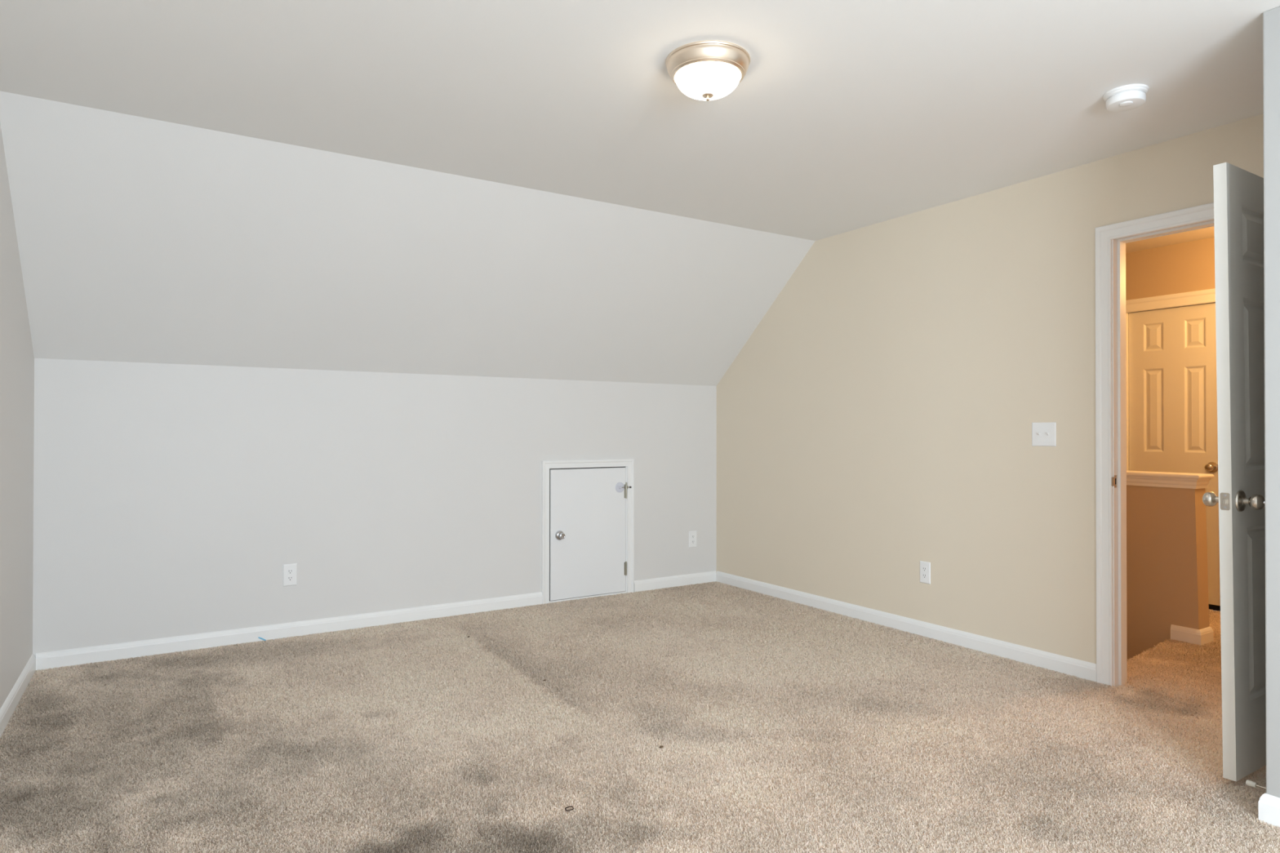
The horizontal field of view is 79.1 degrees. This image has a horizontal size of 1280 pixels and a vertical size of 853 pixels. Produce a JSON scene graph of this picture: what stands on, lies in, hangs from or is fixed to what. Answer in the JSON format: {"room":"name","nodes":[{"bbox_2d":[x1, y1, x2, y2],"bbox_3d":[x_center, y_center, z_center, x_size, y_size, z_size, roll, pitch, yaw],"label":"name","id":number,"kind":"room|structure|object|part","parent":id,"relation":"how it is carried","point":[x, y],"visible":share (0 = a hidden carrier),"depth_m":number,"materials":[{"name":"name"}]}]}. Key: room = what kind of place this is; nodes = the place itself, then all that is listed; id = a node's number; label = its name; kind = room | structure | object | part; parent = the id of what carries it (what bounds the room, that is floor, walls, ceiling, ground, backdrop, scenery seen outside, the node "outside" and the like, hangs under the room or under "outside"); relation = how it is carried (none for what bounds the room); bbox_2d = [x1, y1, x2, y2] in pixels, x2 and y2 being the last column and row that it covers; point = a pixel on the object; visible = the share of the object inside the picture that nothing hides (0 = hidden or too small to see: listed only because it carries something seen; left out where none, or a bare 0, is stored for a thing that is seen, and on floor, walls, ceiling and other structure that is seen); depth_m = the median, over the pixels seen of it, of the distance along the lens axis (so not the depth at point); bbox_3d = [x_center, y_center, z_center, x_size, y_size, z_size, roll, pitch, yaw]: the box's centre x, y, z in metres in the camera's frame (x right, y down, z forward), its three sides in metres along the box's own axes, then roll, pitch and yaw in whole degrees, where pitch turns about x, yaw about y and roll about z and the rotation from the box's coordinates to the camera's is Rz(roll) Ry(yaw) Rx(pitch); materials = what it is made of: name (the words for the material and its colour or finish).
{"room":"empty attic bedroom","nodes":[
{"label":"empty attic bedroom","id":0,"kind":"room"},
{"bbox_2d":[0,123,34,709],"bbox_3d":[-1.171,-0.093,0.784,0.100,2.552,7.202,0,0,-32],"label":"wall","id":1,"kind":"structure","parent":0,"point":[16,351],"depth_m":3.27,"materials":[{"name":"paint"}]},
{"bbox_2d":[0,653,35,737],"bbox_3d":[-1.129,1.138,0.816,0.014,0.090,6.981,0,0,-32],"label":"baseboard","id":2,"kind":"structure","parent":1,"relation":"attached to","point":[10,704],"depth_m":3.30,"materials":[{"name":"paint"}]},
{"bbox_2d":[32,358,716,657],"bbox_3d":[-1.306,0.441,4.904,4.450,1.535,0.100,0,0,-32],"label":"wall","id":3,"kind":"structure","parent":0,"point":[170,500],"depth_m":4.47,"materials":[{"name":"paint"}]},
{"bbox_2d":[35,591,542,671],"bbox_3d":[-1.808,1.161,4.513,2.713,0.090,0.014,0,0,-32],"label":"baseboard","id":4,"kind":"structure","parent":3,"relation":"attached to","point":[83,655],"depth_m":4.33,"materials":[{"name":"paint"}]},
{"bbox_2d":[283,563,297,586],"bbox_3d":[-1.989,0.844,4.403,0.074,0.124,0.007,0,0,-32],"label":"power outlet","id":5,"kind":"object","parent":3,"relation":"attached to","point":[290,571],"visible":1,"depth_m":4.40,"materials":[{"name":"white plastic"}]},
{"bbox_2d":[286,568,293,573],"bbox_3d":[-1.988,0.825,4.401,0.034,0.028,0.002,0,0,-32],"label":"receptacle","id":6,"kind":"object","parent":5,"relation":"attached to","point":[288,571],"depth_m":4.40,"materials":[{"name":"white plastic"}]},
{"bbox_2d":[286,575,293,581],"bbox_3d":[-1.988,0.864,4.401,0.034,0.028,0.002,0,0,-32],"label":"receptacle","id":7,"kind":"object","parent":5,"relation":"attached to","point":[289,578],"depth_m":4.40,"materials":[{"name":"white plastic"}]},
{"bbox_2d":[541,458,634,604],"bbox_3d":[-0.379,0.724,5.476,0.730,0.978,0.108,0,0,-32],"label":"door frame","id":8,"kind":"structure","parent":3,"relation":"attached to","point":[628,464],"depth_m":5.37,"materials":[{"name":"paint"}]},
{"bbox_2d":[550,467,626,600],"bbox_3d":[-0.349,0.742,5.439,0.610,0.894,0.086,0,0,-32],"label":"door","id":9,"kind":"structure","parent":3,"relation":"in","point":[588,512],"depth_m":5.43,"materials":[{"name":"paint"}]},
{"bbox_3d":[-0.536,0.748,5.293,0.042,0.042,0.040,0,0,-32],"label":"knob","id":10,"kind":"part","parent":9,"relation":"part of","materials":[{"name":"silver metal"}]},
{"bbox_2d":[615,482,631,492],"bbox_3d":[-0.122,0.439,5.586,0.122,0.074,0.027,0,0,-23],"label":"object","id":11,"kind":"object","parent":9,"relation":"attached to","point":[620,486],"visible":1,"depth_m":5.58,"materials":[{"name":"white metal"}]},
{"bbox_2d":[634,570,716,592],"bbox_3d":[0.279,1.171,5.842,0.764,0.090,0.014,0,0,-32],"label":"baseboard","id":12,"kind":"structure","parent":3,"relation":"attached to","point":[647,584],"depth_m":5.82,"materials":[{"name":"paint"}]},
{"bbox_2d":[688,530,696,547],"bbox_3d":[0.405,0.863,5.928,0.074,0.124,0.007,0,0,-32],"label":"power outlet","id":13,"kind":"object","parent":3,"relation":"attached to","point":[692,535],"visible":1,"depth_m":5.92,"materials":[{"name":"white plastic"}]},
{"bbox_2d":[0,90,814,386],"bbox_3d":[-1.030,-0.847,4.481,4.450,1.037,1.203,0,0,-32],"label":"ceiling","id":14,"kind":"structure","parent":0,"point":[140,239],"depth_m":4.03,"materials":[{"name":"paint"}]},
{"bbox_2d":[0,581,1279,852],"bbox_3d":[1.538,1.265,2.472,6.640,0.163,7.150,0,0,-32],"label":"floor","id":15,"kind":"structure","parent":0,"point":[781,726],"depth_m":2.90,"materials":[{"name":"carpet"}]},
{"bbox_2d":[564,806,573,811],"bbox_3d":[-0.218,1.179,2.388,0.029,0.005,0.026,0,0,-32],"label":"tie","id":16,"kind":"object","parent":15,"relation":"on","point":[567,806],"visible":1,"depth_m":2.39,"materials":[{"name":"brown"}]},
{"bbox_2d":[0,0,1279,240],"bbox_3d":[0.915,-1.313,1.430,4.450,0.100,6.037,0,0,-32],"label":"ceiling","id":17,"kind":"structure","parent":0,"point":[844,116],"depth_m":2.82,"materials":[{"name":"paint"}]},
{"bbox_2d":[665,40,750,101],"bbox_3d":[0.233,-1.188,2.663,0.291,0.136,0.291,0,0,-32],"label":"ceiling light","id":18,"kind":"object","parent":17,"relation":"attached to","point":[707,70],"visible":1,"depth_m":2.58,"materials":[{"name":"white glass"}]},
{"bbox_3d":[0.233,-1.182,2.662,0.223,0.088,0.223,0,0,-32],"label":"lamp shade","id":19,"kind":"part","parent":18,"relation":"part of","materials":[{"name":"white glass"}]},
{"bbox_2d":[1102,84,1149,111],"bbox_3d":[1.822,-1.225,2.905,0.147,0.056,0.147,0,0,-32],"label":"smoke detector","id":20,"kind":"object","parent":17,"relation":"attached to","point":[1126,97],"visible":1,"depth_m":2.87,"materials":[{"name":"white plastic"}]},
{"bbox_3d":[1.822,-1.244,2.906,0.147,0.017,0.147,0,0,-32],"label":"mounting plate","id":21,"kind":"part","parent":20,"relation":"part of","materials":[{"name":"white plastic"}]},
{"bbox_2d":[716,113,1263,663],"bbox_3d":[2.526,0.719,3.134,0.114,4.140,7.200,0,0,-32],"label":"wall","id":22,"kind":"structure","parent":0,"point":[874,423],"depth_m":4.32,"materials":[{"name":"paint"}]},
{"bbox_2d":[715,571,1096,682],"bbox_3d":[1.368,1.165,4.829,0.014,0.090,2.865,0,0,-32],"label":"baseboard","id":23,"kind":"structure","parent":22,"relation":"attached to","point":[1082,669],"depth_m":4.39,"materials":[{"name":"paint"}]},
{"bbox_2d":[920,560,930,584],"bbox_3d":[1.629,0.835,4.429,0.007,0.124,0.072,0,0,-32],"label":"power outlet","id":24,"kind":"object","parent":22,"relation":"attached to","point":[925,566],"visible":1,"depth_m":4.42,"materials":[{"name":"white plastic"}]},
{"bbox_2d":[921,566,927,572],"bbox_3d":[1.627,0.815,4.428,0.002,0.028,0.034,0,0,-32],"label":"receptacle","id":25,"kind":"object","parent":24,"relation":"attached to","point":[924,569],"depth_m":4.43,"materials":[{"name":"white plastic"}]},
{"bbox_2d":[921,573,927,578],"bbox_3d":[1.627,0.854,4.427,0.002,0.028,0.034,0,0,-32],"label":"receptacle","id":26,"kind":"object","parent":24,"relation":"attached to","point":[924,575],"depth_m":4.43,"materials":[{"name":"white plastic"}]},
{"bbox_2d":[1031,422,1056,446],"bbox_3d":[1.999,0.039,3.843,0.018,0.119,0.123,0,0,-32],"label":"light switch","id":27,"kind":"object","parent":22,"relation":"attached to","point":[1044,433],"visible":1,"depth_m":3.84,"materials":[{"name":"white plastic"}]},
{"bbox_2d":[1094,202,1213,687],"bbox_3d":[2.433,0.134,3.284,0.150,2.136,0.895,0,0,-32],"label":"door frame","id":28,"kind":"structure","parent":22,"relation":"attached to","point":[1110,240],"depth_m":3.58,"materials":[{"name":"paint"}]},
{"bbox_3d":[2.189,0.254,3.572,0.039,0.058,0.005,0,0,-24],"label":"strike plate","id":29,"kind":"part","parent":28,"relation":"part of","materials":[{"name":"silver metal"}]},
{"bbox_2d":[1202,162,1266,782],"bbox_3d":[2.250,0.154,2.755,0.819,2.031,0.177,0,0,-32],"label":"door","id":30,"kind":"structure","parent":22,"relation":"in","point":[1238,193],"depth_m":2.58,"materials":[{"name":"paint"}]},
{"bbox_3d":[1.949,0.248,2.634,0.051,0.051,0.057,0,0,-32],"label":"knob","id":31,"kind":"part","parent":30,"relation":"part of","materials":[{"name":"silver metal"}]},
{"bbox_3d":[1.930,0.247,2.554,0.006,0.057,0.027,0,0,-32],"label":"latch plate","id":32,"kind":"part","parent":30,"relation":"part of","materials":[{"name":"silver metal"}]},
{"bbox_3d":[2.010,0.247,2.537,0.051,0.051,0.057,0,0,-32],"label":"knob","id":33,"kind":"part","parent":30,"relation":"part of","materials":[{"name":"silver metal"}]},
{"bbox_2d":[1126,484,1208,662],"bbox_3d":[2.448,1.577,5.366,0.128,2.452,2.543,0,0,-32],"label":"wall","id":34,"kind":"structure","parent":0,"point":[1167,575],"depth_m":4.41,"materials":[{"name":"paint"}]},
{"bbox_2d":[1126,470,1213,488],"bbox_3d":[2.453,0.311,5.368,0.188,0.079,2.556,0,0,-32],"label":"half wall cap","id":35,"kind":"object","parent":34,"relation":"on","point":[1145,478],"visible":0.41,"depth_m":4.38,"materials":[{"name":"paint"}]},
{"bbox_2d":[1170,624,1213,647],"bbox_3d":[2.458,1.170,5.354,0.155,0.090,2.536,0,0,-32],"label":"baseboard","id":36,"kind":"structure","parent":34,"relation":"attached to","point":[1206,635],"depth_m":4.30,"materials":[{"name":"paint"}]},
{"bbox_2d":[1125,226,1214,253],"bbox_3d":[2.846,-1.291,4.713,2.106,0.100,4.100,0,0,-32],"label":"ceiling","id":37,"kind":"structure","parent":0,"point":[1206,233],"depth_m":5.13,"materials":[{"name":"paint"}]},
{"bbox_2d":[1125,237,1215,300],"bbox_3d":[3.699,0.783,5.244,0.120,4.040,4.100,0,0,-32],"label":"wall","id":38,"kind":"structure","parent":0,"point":[1188,266],"depth_m":5.27,"materials":[{"name":"paint"}]},
{"bbox_2d":[1125,288,1220,611],"bbox_3d":[3.654,0.159,5.284,0.118,2.114,0.762,0,0,-32],"label":"door frame","id":39,"kind":"structure","parent":38,"relation":"attached to","point":[1203,296],"depth_m":5.33,"materials":[{"name":"paint"}]},
{"bbox_3d":[3.611,0.158,5.257,0.018,2.114,0.762,0,0,-32],"label":"casing","id":40,"kind":"part","parent":39,"relation":"part of","materials":[{"name":"paint"}]},
{"bbox_2d":[1128,302,1220,605],"bbox_3d":[3.623,0.180,5.264,0.102,1.979,0.572,0,0,-32],"label":"door","id":41,"kind":"structure","parent":38,"relation":"in","point":[1173,385],"depth_m":5.25,"materials":[{"name":"paint"}]},
{"bbox_3d":[3.724,0.268,5.062,0.057,0.051,0.051,0,0,-32],"label":"knob","id":42,"kind":"part","parent":41,"relation":"part of","materials":[{"name":"gold metal"}]},
{"bbox_2d":[1262,5,1279,798],"bbox_3d":[3.122,-0.036,1.248,0.913,2.452,3.171,0,0,-32],"label":"wall","id":43,"kind":"structure","parent":0,"point":[1271,18],"depth_m":2.32,"materials":[{"name":"paint"}]},
{"bbox_2d":[1245,780,1266,789],"bbox_3d":[1.963,1.139,2.446,0.022,0.022,0.080,0,0,-32],"label":"door stop","id":44,"kind":"object","parent":43,"relation":"attached to","point":[1248,783],"visible":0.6,"depth_m":2.46,"materials":[{"name":"white plastic"}]},
{"bbox_3d":[1.967,1.139,2.440,0.006,0.006,0.058,0,0,-32],"label":"rod","id":45,"kind":"part","parent":44,"relation":"part of","materials":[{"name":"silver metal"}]},
{"bbox_2d":[1257,792,1279,828],"bbox_3d":[3.098,1.145,1.245,0.907,0.090,3.164,0,0,-32],"label":"baseboard","id":46,"kind":"structure","parent":43,"relation":"attached to","point":[1268,806],"depth_m":2.31,"materials":[{"name":"paint"}]}
]}

